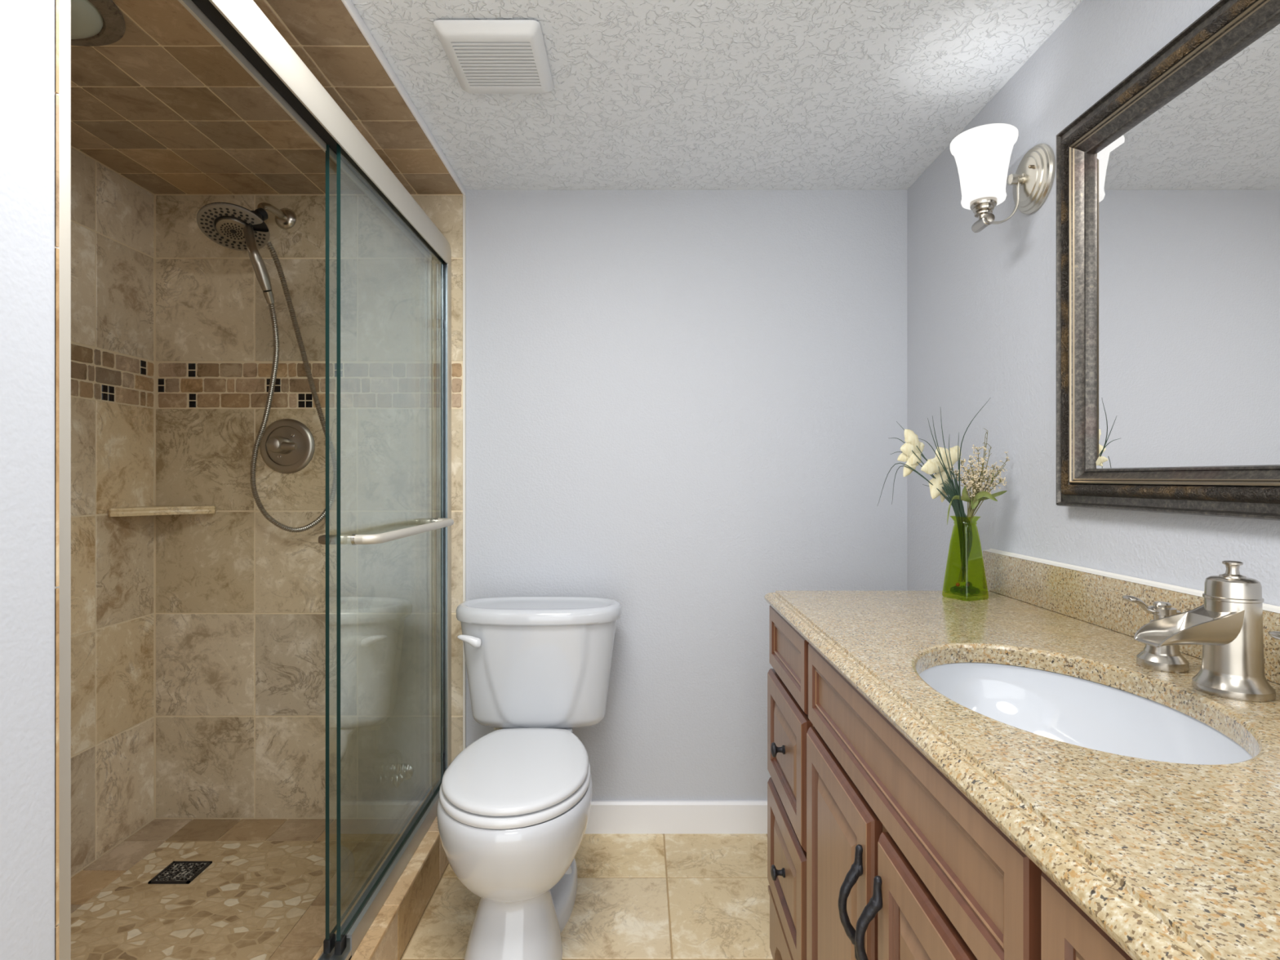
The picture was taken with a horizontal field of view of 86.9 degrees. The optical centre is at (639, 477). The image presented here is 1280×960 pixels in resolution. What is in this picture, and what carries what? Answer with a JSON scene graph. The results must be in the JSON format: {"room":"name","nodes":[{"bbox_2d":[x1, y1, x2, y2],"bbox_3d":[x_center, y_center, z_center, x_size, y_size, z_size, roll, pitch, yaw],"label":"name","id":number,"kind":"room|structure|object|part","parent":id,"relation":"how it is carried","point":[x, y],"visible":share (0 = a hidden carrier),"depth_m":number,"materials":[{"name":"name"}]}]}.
{"room":"bathroom","nodes":[
{"label":"bathroom","id":0,"kind":"room"},
{"bbox_2d":[0,0,54,959],"bbox_3d":[-1.113,0.101,0.555,1.092,2.179,0.200,0,0,0],"label":"wall","id":1,"kind":"structure","parent":0,"point":[27,27],"depth_m":0.62,"materials":[{"name":"grey paint"}]},
{"bbox_2d":[54,0,59,959],"bbox_3d":[-1.112,0.101,0.608,1.092,2.179,0.105,0,0,0],"label":"wall","id":2,"kind":"structure","parent":0,"point":[56,2],"depth_m":0.66,"materials":[{"name":"stone"}]},
{"bbox_2d":[71,146,154,877],"bbox_3d":[-1.608,0.101,1.367,0.100,2.179,1.625,0,0,0],"label":"wall","id":3,"kind":"structure","parent":0,"point":[113,215],"depth_m":2.00,"materials":[{"name":"beige tile"}]},
{"bbox_2d":[71,818,408,959],"bbox_3d":[-1.146,1.142,1.417,0.926,0.096,1.525,0,0,0],"label":"floor","id":4,"kind":"structure","parent":0,"point":[261,895],"depth_m":1.79,"materials":[{"name":"stone"}]},
{"bbox_2d":[147,861,212,884],"bbox_3d":[-1.272,1.093,1.873,0.110,0.005,0.100,0,0,0],"label":"shower drain","id":5,"kind":"object","parent":4,"relation":"on","point":[177,872],"visible":1,"depth_m":1.87,"materials":[{"name":"black metal"}]},
{"bbox_2d":[154,190,906,819],"bbox_3d":[-0.348,0.101,2.225,2.620,2.179,0.110,0,0,0],"label":"wall","id":6,"kind":"structure","parent":0,"point":[684,407],"depth_m":2.18,"materials":[{"name":"grey paint"}]},
{"bbox_2d":[107,506,216,516],"bbox_3d":[-1.455,0.101,2.069,0.202,0.024,0.198,0,0,0],"label":"corner shelf","id":7,"kind":"object","parent":6,"relation":"attached to","point":[142,510],"visible":1,"depth_m":2.06,"materials":[{"name":"stone"}]},
{"bbox_2d":[196,202,296,251],"bbox_3d":[-1.172,-0.774,2.018,0.181,0.184,0.304,0,0,0],"label":"shower","id":8,"kind":"object","parent":6,"relation":"attached to","point":[207,215],"visible":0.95,"depth_m":1.96,"materials":[{"name":"silver metal"}]},
{"bbox_3d":[-1.134,-0.814,2.085,0.030,0.061,0.151,0,0,0],"label":"arm","id":9,"kind":"part","parent":8,"relation":"part of","materials":[{"name":"silver metal"}]},
{"bbox_2d":[215,216,336,532],"bbox_3d":[-1.080,-0.286,1.998,0.274,0.914,0.261,0,0,0],"label":"shower","id":10,"kind":"object","parent":8,"relation":"attached to","point":[231,228],"visible":0.94,"depth_m":2.02,"materials":[{"name":"silver metal"}]},
{"bbox_3d":[-1.099,-0.628,1.914,0.115,0.205,0.060,0,0,29],"label":"handle","id":11,"kind":"part","parent":10,"relation":"part of","materials":[{"name":"silver metal"}]},
{"bbox_2d":[54,0,451,959],"bbox_3d":[-0.630,0.116,1.415,0.056,1.770,1.508,0,0,0],"label":"shower door frame","id":12,"kind":"object","parent":6,"relation":"attached to","point":[240,27],"visible":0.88,"depth_m":1.40,"materials":[{"name":"silver metal"}]},
{"bbox_3d":[-0.631,-0.724,1.417,0.050,0.091,1.503,0,0,0],"label":"header rail","id":13,"kind":"part","parent":12,"relation":"part of","materials":[{"name":"silver metal"}]},
{"bbox_3d":[-0.607,0.977,1.772,0.010,0.047,0.723,0,0,0],"label":"guide rail","id":14,"kind":"part","parent":12,"relation":"part of","materials":[{"name":"grey metal"}]},
{"bbox_2d":[259,418,315,473],"bbox_3d":[-1.131,-0.102,2.123,0.176,0.176,0.094,0,0,0],"label":"shower valve","id":15,"kind":"object","parent":6,"relation":"attached to","point":[286,446],"visible":0.99,"depth_m":2.16,"materials":[{"name":"silver metal"}]},
{"bbox_3d":[-1.113,-0.104,2.106,0.091,0.054,0.060,0,0,0],"label":"lever","id":16,"kind":"part","parent":15,"relation":"part of","materials":[{"name":"silver metal"}]},
{"bbox_2d":[318,144,433,953],"bbox_3d":[-0.665,0.143,1.753,0.050,1.682,0.714,0,0,0],"label":"sliding shower door","id":17,"kind":"structure","parent":6,"relation":"attached to","point":[329,941],"depth_m":1.40,"materials":[{"name":"clear glass"}]},
{"bbox_3d":[-0.671,0.133,1.452,0.038,0.021,0.021,0,0,0],"label":"pull knob","id":18,"kind":"part","parent":17,"relation":"part of","materials":[{"name":"silver metal"}]},
{"bbox_2d":[312,789,448,959],"bbox_3d":[-0.624,1.095,1.417,0.118,0.189,1.525,0,0,0],"label":"shower curb","id":19,"kind":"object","parent":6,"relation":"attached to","point":[391,931],"depth_m":1.66,"materials":[{"name":"stone"}]},
{"bbox_2d":[334,143,453,955],"bbox_3d":[-0.594,0.143,1.756,0.072,1.682,0.729,0,0,0],"label":"sliding shower door","id":20,"kind":"structure","parent":6,"relation":"attached to","point":[340,943],"depth_m":1.40,"materials":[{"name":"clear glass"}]},
{"bbox_2d":[341,0,466,195],"bbox_3d":[-0.565,-0.918,1.417,0.008,0.021,1.525,0,0,0],"label":"trim","id":21,"kind":"structure","parent":6,"relation":"attached to","point":[349,6],"depth_m":1.57,"materials":[{"name":"white paint"}]},
{"bbox_2d":[462,195,466,750],"bbox_3d":[-0.565,0.046,2.174,0.007,1.908,0.012,0,0,0],"label":"trim","id":22,"kind":"structure","parent":6,"relation":"attached to","point":[464,196],"depth_m":2.17,"materials":[{"name":"white paint"}]},
{"bbox_2d":[584,800,767,833],"bbox_3d":[0.149,1.090,2.172,1.426,0.100,0.015,0,0,0],"label":"baseboard","id":23,"kind":"structure","parent":6,"relation":"attached to","point":[605,816],"depth_m":2.17,"materials":[{"name":"white paint"}]},
{"bbox_2d":[71,0,1083,194],"bbox_3d":[-0.398,-0.950,0.490,2.521,0.079,3.380,0,0,0],"label":"ceiling","id":24,"kind":"structure","parent":0,"point":[646,95],"depth_m":1.63,"materials":[{"name":"white paint"}]},
{"bbox_2d":[71,0,125,46],"bbox_3d":[-1.150,-0.891,1.270,0.292,0.037,0.292,0,0,0],"label":"recessed light","id":25,"kind":"object","parent":24,"relation":"in","point":[94,23],"visible":0.38,"depth_m":1.32,"materials":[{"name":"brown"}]},
{"bbox_2d":[432,19,553,93],"bbox_3d":[-0.312,-0.915,1.484,0.218,0.025,0.245,0,0,0],"label":"exhaust fan","id":26,"kind":"object","parent":24,"relation":"attached to","point":[485,56],"visible":1,"depth_m":1.45,"materials":[{"name":"white plastic"}]},
{"bbox_2d":[400,833,773,959],"bbox_3d":[-0.398,1.170,0.490,2.520,0.060,3.380,0,0,0],"label":"floor","id":27,"kind":"structure","parent":0,"point":[640,896],"depth_m":1.81,"materials":[{"name":"tile"}]},
{"bbox_2d":[436,596,622,959],"bbox_3d":[-0.299,0.756,1.780,0.493,0.768,0.697,0,0,0],"label":"toilet","id":28,"kind":"object","parent":27,"relation":"on","point":[513,807],"visible":1,"depth_m":1.69,"materials":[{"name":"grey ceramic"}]},
{"bbox_3d":[-0.483,0.463,1.913,0.070,0.036,0.028,0,0,0],"label":"flush lever","id":29,"kind":"part","parent":28,"relation":"part of","materials":[{"name":"white plastic"}]},
{"bbox_3d":[-0.302,0.741,1.675,0.357,0.020,0.472,0,0,0],"label":"seat","id":30,"kind":"part","parent":28,"relation":"part of","materials":[{"name":"white plastic"}]},
{"bbox_3d":[-0.302,0.716,1.683,0.347,0.023,0.470,0,0,0],"label":"seat lid","id":31,"kind":"part","parent":28,"relation":"part of","materials":[{"name":"white plastic"}]},
{"bbox_3d":[-0.300,0.573,2.006,0.462,0.314,0.213,0,0,0],"label":"tank","id":32,"kind":"part","parent":28,"relation":"part of","materials":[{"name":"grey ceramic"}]},
{"bbox_3d":[-0.300,0.394,2.007,0.491,0.044,0.241,0,0,0],"label":"tank lid","id":33,"kind":"part","parent":28,"relation":"part of","materials":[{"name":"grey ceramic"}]},
{"bbox_2d":[767,604,1133,959],"bbox_3d":[0.568,0.722,0.908,0.586,0.836,1.470,0,0,0],"label":"vanity cabinet","id":34,"kind":"object","parent":27,"relation":"on","point":[874,853],"visible":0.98,"depth_m":0.91,"materials":[{"name":"brown wood"}]},
{"bbox_3d":[0.296,0.848,1.451,0.029,0.030,0.031,0,0,0],"label":"knob","id":35,"kind":"part","parent":34,"relation":"part of","materials":[{"name":"black metal"}]},
{"bbox_3d":[0.296,0.584,1.451,0.029,0.030,0.031,0,0,0],"label":"knob","id":36,"kind":"part","parent":34,"relation":"part of","materials":[{"name":"black metal"}]},
{"bbox_3d":[0.318,0.852,1.463,0.020,0.249,0.358,0,0,0],"label":"drawer","id":37,"kind":"part","parent":34,"relation":"part of","materials":[{"name":"brown wood"}]},
{"bbox_3d":[0.318,0.588,1.463,0.020,0.249,0.358,0,0,0],"label":"drawer","id":38,"kind":"part","parent":34,"relation":"part of","materials":[{"name":"brown wood"}]},
{"bbox_3d":[0.318,0.720,1.085,0.020,0.513,0.345,0,0,0],"label":"door","id":39,"kind":"part","parent":34,"relation":"part of","materials":[{"name":"brown wood"}]},
{"bbox_3d":[0.292,0.590,0.939,0.034,0.161,0.018,0,0,0],"label":"pull handle","id":40,"kind":"part","parent":34,"relation":"part of","materials":[{"name":"black metal"}]},
{"bbox_3d":[0.292,0.590,0.864,0.034,0.161,0.018,0,0,0],"label":"pull handle","id":41,"kind":"part","parent":34,"relation":"part of","materials":[{"name":"black metal"}]},
{"bbox_3d":[0.318,0.720,0.721,0.020,0.513,0.327,0,0,0],"label":"door","id":42,"kind":"part","parent":34,"relation":"part of","materials":[{"name":"brown wood"}]},
{"bbox_2d":[764,591,1279,959],"bbox_3d":[0.583,0.287,0.907,0.557,0.030,1.495,0,0,0],"label":"countertop","id":43,"kind":"structure","parent":34,"relation":"on","point":[1170,860],"depth_m":0.62,"materials":[{"name":"stone"}]},
{"bbox_2d":[942,515,987,595],"bbox_3d":[0.738,0.179,1.534,0.072,0.184,0.072,0,0,-24],"label":"flower vase","id":44,"kind":"object","parent":43,"relation":"on","point":[949,516],"visible":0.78,"depth_m":1.54,"materials":[{"name":"green glass"}]},
{"bbox_2d":[877,398,990,580],"bbox_3d":[0.682,0.031,1.556,0.263,0.401,0.132,0,0,42],"label":"flowers","id":45,"kind":"object","parent":44,"relation":"in","point":[940,484],"visible":0.98,"depth_m":1.55,"materials":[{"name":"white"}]},
{"bbox_3d":[0.659,0.088,1.581,0.173,0.248,0.099,0,0,0],"label":"grass blade","id":46,"kind":"part","parent":45,"relation":"part of","materials":[{"name":"green plant"}]},
{"bbox_3d":[0.670,0.058,1.579,0.144,0.308,0.102,0,0,0],"label":"grass blade","id":47,"kind":"part","parent":45,"relation":"part of","materials":[{"name":"green plant"}]},
{"bbox_3d":[0.676,0.074,1.576,0.147,0.275,0.108,0,0,0],"label":"grass blade","id":48,"kind":"part","parent":45,"relation":"part of","materials":[{"name":"green plant"}]},
{"bbox_3d":[0.676,0.091,1.576,0.140,0.241,0.108,0,0,0],"label":"grass blade","id":49,"kind":"part","parent":45,"relation":"part of","materials":[{"name":"green plant"}]},
{"bbox_3d":[0.679,0.037,1.578,0.122,0.349,0.105,0,0,0],"label":"grass blade","id":50,"kind":"part","parent":45,"relation":"part of","materials":[{"name":"green plant"}]},
{"bbox_3d":[0.702,0.037,1.542,0.087,0.350,0.005,0,0,8],"label":"grass blade","id":51,"kind":"part","parent":45,"relation":"part of","materials":[{"name":"green plant"}]},
{"bbox_3d":[0.685,0.061,1.528,0.120,0.302,0.016,0,0,0],"label":"grass blade","id":52,"kind":"part","parent":45,"relation":"part of","materials":[{"name":"green plant"}]},
{"bbox_3d":[0.700,0.087,1.566,0.072,0.289,0.072,0,0,0],"label":"stem","id":53,"kind":"part","parent":45,"relation":"part of","materials":[{"name":"green plant"}]},
{"bbox_3d":[0.712,0.113,1.579,0.006,0.197,0.120,0,0,-29],"label":"grass blade","id":54,"kind":"part","parent":45,"relation":"part of","materials":[{"name":"green plant"}]},
{"bbox_3d":[0.692,0.036,1.517,0.087,0.350,0.034,0,0,0],"label":"grass blade","id":55,"kind":"part","parent":45,"relation":"part of","materials":[{"name":"green plant"}]},
{"bbox_3d":[0.709,0.093,1.543,0.052,0.256,0.022,0,0,0],"label":"grass blade","id":56,"kind":"part","parent":45,"relation":"part of","materials":[{"name":"green plant"}]},
{"bbox_3d":[0.710,0.117,1.538,0.050,0.209,0.017,0,0,12],"label":"grass blade","id":57,"kind":"part","parent":45,"relation":"part of","materials":[{"name":"green plant"}]},
{"bbox_3d":[0.713,0.116,1.537,0.045,0.211,0.014,0,0,10],"label":"grass blade","id":58,"kind":"part","parent":45,"relation":"part of","materials":[{"name":"green plant"}]},
{"bbox_3d":[0.713,0.024,1.543,0.040,0.376,0.035,0,0,0],"label":"grass blade","id":59,"kind":"part","parent":45,"relation":"part of","materials":[{"name":"green plant"}]},
{"bbox_3d":[0.715,0.114,1.537,0.041,0.215,0.012,0,0,7],"label":"grass blade","id":60,"kind":"part","parent":45,"relation":"part of","materials":[{"name":"green plant"}]},
{"bbox_3d":[0.722,0.108,1.535,0.029,0.227,0.005,0,0,-4],"label":"grass blade","id":61,"kind":"part","parent":45,"relation":"part of","materials":[{"name":"green plant"}]},
{"bbox_3d":[0.728,0.103,1.552,0.010,0.257,0.043,0,0,-21],"label":"stem","id":62,"kind":"part","parent":45,"relation":"part of","materials":[{"name":"green plant"}]},
{"bbox_3d":[0.718,0.056,1.530,0.038,0.311,0.006,0,0,0],"label":"grass blade","id":63,"kind":"part","parent":45,"relation":"part of","materials":[{"name":"green plant"}]},
{"bbox_3d":[0.730,0.053,1.542,0.008,0.316,0.016,0,0,-19],"label":"grass blade","id":64,"kind":"part","parent":45,"relation":"part of","materials":[{"name":"green plant"}]},
{"bbox_3d":[0.727,0.104,1.534,0.024,0.235,0.006,0,0,-7],"label":"grass blade","id":65,"kind":"part","parent":45,"relation":"part of","materials":[{"name":"green plant"}]},
{"bbox_3d":[0.717,0.021,1.480,0.040,0.381,0.121,0,0,0],"label":"grass blade","id":66,"kind":"part","parent":45,"relation":"part of","materials":[{"name":"green plant"}]},
{"bbox_2d":[950,586,956,593],"bbox_3d":[0.714,0.255,1.537,0.015,0.015,0.015,0,0,0],"label":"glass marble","id":67,"kind":"object","parent":44,"relation":"in","point":[953,589],"visible":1,"depth_m":1.53},
{"bbox_2d":[956,586,962,593],"bbox_3d":[0.726,0.255,1.535,0.015,0.015,0.015,0,0,0],"label":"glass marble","id":68,"kind":"object","parent":44,"relation":"in","point":[958,588],"visible":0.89,"depth_m":1.53},
{"bbox_2d":[960,588,967,595],"bbox_3d":[0.725,0.255,1.515,0.015,0.015,0.015,0,0,0],"label":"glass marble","id":69,"kind":"object","parent":44,"relation":"in","point":[962,591],"visible":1,"depth_m":1.51},
{"bbox_2d":[964,582,972,588],"bbox_3d":[0.743,0.242,1.528,0.015,0.015,0.015,0,0,0],"label":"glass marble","id":70,"kind":"object","parent":44,"relation":"in","point":[968,584],"visible":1,"depth_m":1.52},
{"bbox_2d":[967,588,974,595],"bbox_3d":[0.743,0.255,1.514,0.015,0.015,0.015,0,0,0],"label":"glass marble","id":71,"kind":"object","parent":44,"relation":"in","point":[971,591],"visible":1,"depth_m":1.51},
{"bbox_2d":[973,587,980,594],"bbox_3d":[0.758,0.255,1.522,0.015,0.015,0.015,0,0,0],"label":"glass marble","id":72,"kind":"object","parent":44,"relation":"in","point":[977,590],"visible":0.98,"depth_m":1.52},
{"bbox_2d":[946,428,1009,582],"bbox_3d":[0.766,0.061,1.533,0.170,0.351,0.089,0,0,0],"label":"sprig","id":73,"kind":"object","parent":44,"relation":"in","point":[979,494],"visible":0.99,"depth_m":1.53,"materials":[{"name":"yellow"}]},
{"bbox_3d":[0.752,0.134,1.534,0.047,0.206,0.006,0,0,5],"label":"stem","id":74,"kind":"part","parent":73,"relation":"part of","materials":[{"name":"green plant"}]},
{"bbox_3d":[0.745,0.134,1.535,0.015,0.205,0.005,0,0,18],"label":"stem","id":75,"kind":"part","parent":73,"relation":"part of","materials":[{"name":"green plant"}]},
{"bbox_3d":[0.755,0.134,1.538,0.058,0.206,0.011,0,0,0],"label":"stem","id":76,"kind":"part","parent":73,"relation":"part of","materials":[{"name":"green plant"}]},
{"bbox_3d":[0.746,0.134,1.532,0.011,0.205,0.003,0,0,27],"label":"stem","id":77,"kind":"part","parent":73,"relation":"part of","materials":[{"name":"green plant"}]},
{"bbox_2d":[919,662,1253,764],"bbox_3d":[0.541,0.377,0.877,0.354,0.146,0.500,0,0,0],"label":"sink","id":78,"kind":"object","parent":43,"relation":"in","point":[1067,708],"visible":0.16,"depth_m":1.01,"materials":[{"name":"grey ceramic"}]},
{"bbox_2d":[1121,595,1189,672],"bbox_3d":[0.742,0.221,0.972,0.080,0.102,0.061,0,0,0],"label":"water tap","id":79,"kind":"object","parent":43,"relation":"on","point":[1169,659],"visible":0.76,"depth_m":0.96,"materials":[{"name":"silver metal"}]},
{"bbox_3d":[0.737,0.183,0.973,0.071,0.025,0.024,0,0,9],"label":"lever","id":80,"kind":"part","parent":79,"relation":"part of","materials":[{"name":"silver metal"}]},
{"bbox_2d":[1133,560,1275,702],"bbox_3d":[0.720,0.189,0.860,0.150,0.166,0.081,0,0,0],"label":"faucet","id":81,"kind":"object","parent":43,"relation":"on","point":[1228,624],"visible":1,"depth_m":0.84,"materials":[{"name":"silver metal"}]},
{"bbox_3d":[0.697,0.185,0.860,0.104,0.052,0.054,0,0,0],"label":"spout","id":82,"kind":"part","parent":81,"relation":"part of","materials":[{"name":"silver metal"}]},
{"bbox_3d":[0.754,0.116,0.860,0.022,0.021,0.022,0,0,0],"label":"lift knob","id":83,"kind":"part","parent":81,"relation":"part of","materials":[{"name":"silver metal"}]},
{"bbox_2d":[1267,631,1279,639],"bbox_3d":[0.742,0.221,0.742,0.080,0.102,0.061,0,0,0],"label":"water tap","id":84,"kind":"object","parent":43,"relation":"on","point":[1275,634],"visible":1,"depth_m":0.75,"materials":[{"name":"silver metal"}]},
{"bbox_2d":[906,0,1279,606],"bbox_3d":[0.912,0.101,0.490,0.100,2.179,3.380,0,0,0],"label":"wall","id":85,"kind":"structure","parent":0,"point":[981,306],"depth_m":1.53,"materials":[{"name":"grey paint"}]},
{"bbox_2d":[950,123,1055,232],"bbox_3d":[0.771,-0.641,1.472,0.180,0.195,0.141,0,0,0],"label":"wall sconce","id":86,"kind":"object","parent":85,"relation":"attached to","point":[982,153],"visible":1,"depth_m":1.44,"materials":[{"name":"white glass"}]},
{"bbox_3d":[0.748,-0.668,1.472,0.133,0.140,0.133,0,0,0],"label":"lamp shade","id":87,"kind":"part","parent":86,"relation":"part of","materials":[{"name":"white glass"}]},
{"bbox_3d":[0.788,-0.604,1.472,0.072,0.101,0.012,0,0,0],"label":"arm","id":88,"kind":"part","parent":86,"relation":"part of","materials":[{"name":"silver metal"}]},
{"bbox_2d":[982,551,1279,684],"bbox_3d":[0.851,0.225,0.909,0.020,0.094,1.499,0,0,0],"label":"backsplash","id":89,"kind":"structure","parent":85,"relation":"attached to","point":[1092,598],"depth_m":1.26,"materials":[{"name":"stone"}]},
{"bbox_2d":[982,548,1279,613],"bbox_3d":[0.851,0.175,0.909,0.020,0.005,1.499,0,0,0],"label":"trim","id":90,"kind":"structure","parent":85,"relation":"attached to","point":[1268,607],"depth_m":1.20,"materials":[{"name":"white"}]},
{"bbox_2d":[1056,0,1279,520],"bbox_3d":[0.842,-0.316,0.903,0.039,0.742,0.897,0,0,0],"label":"wall mirror","id":91,"kind":"object","parent":85,"relation":"attached to","point":[1168,184],"visible":1,"depth_m":1.06,"materials":[{"name":"brown metal"}]}
]}

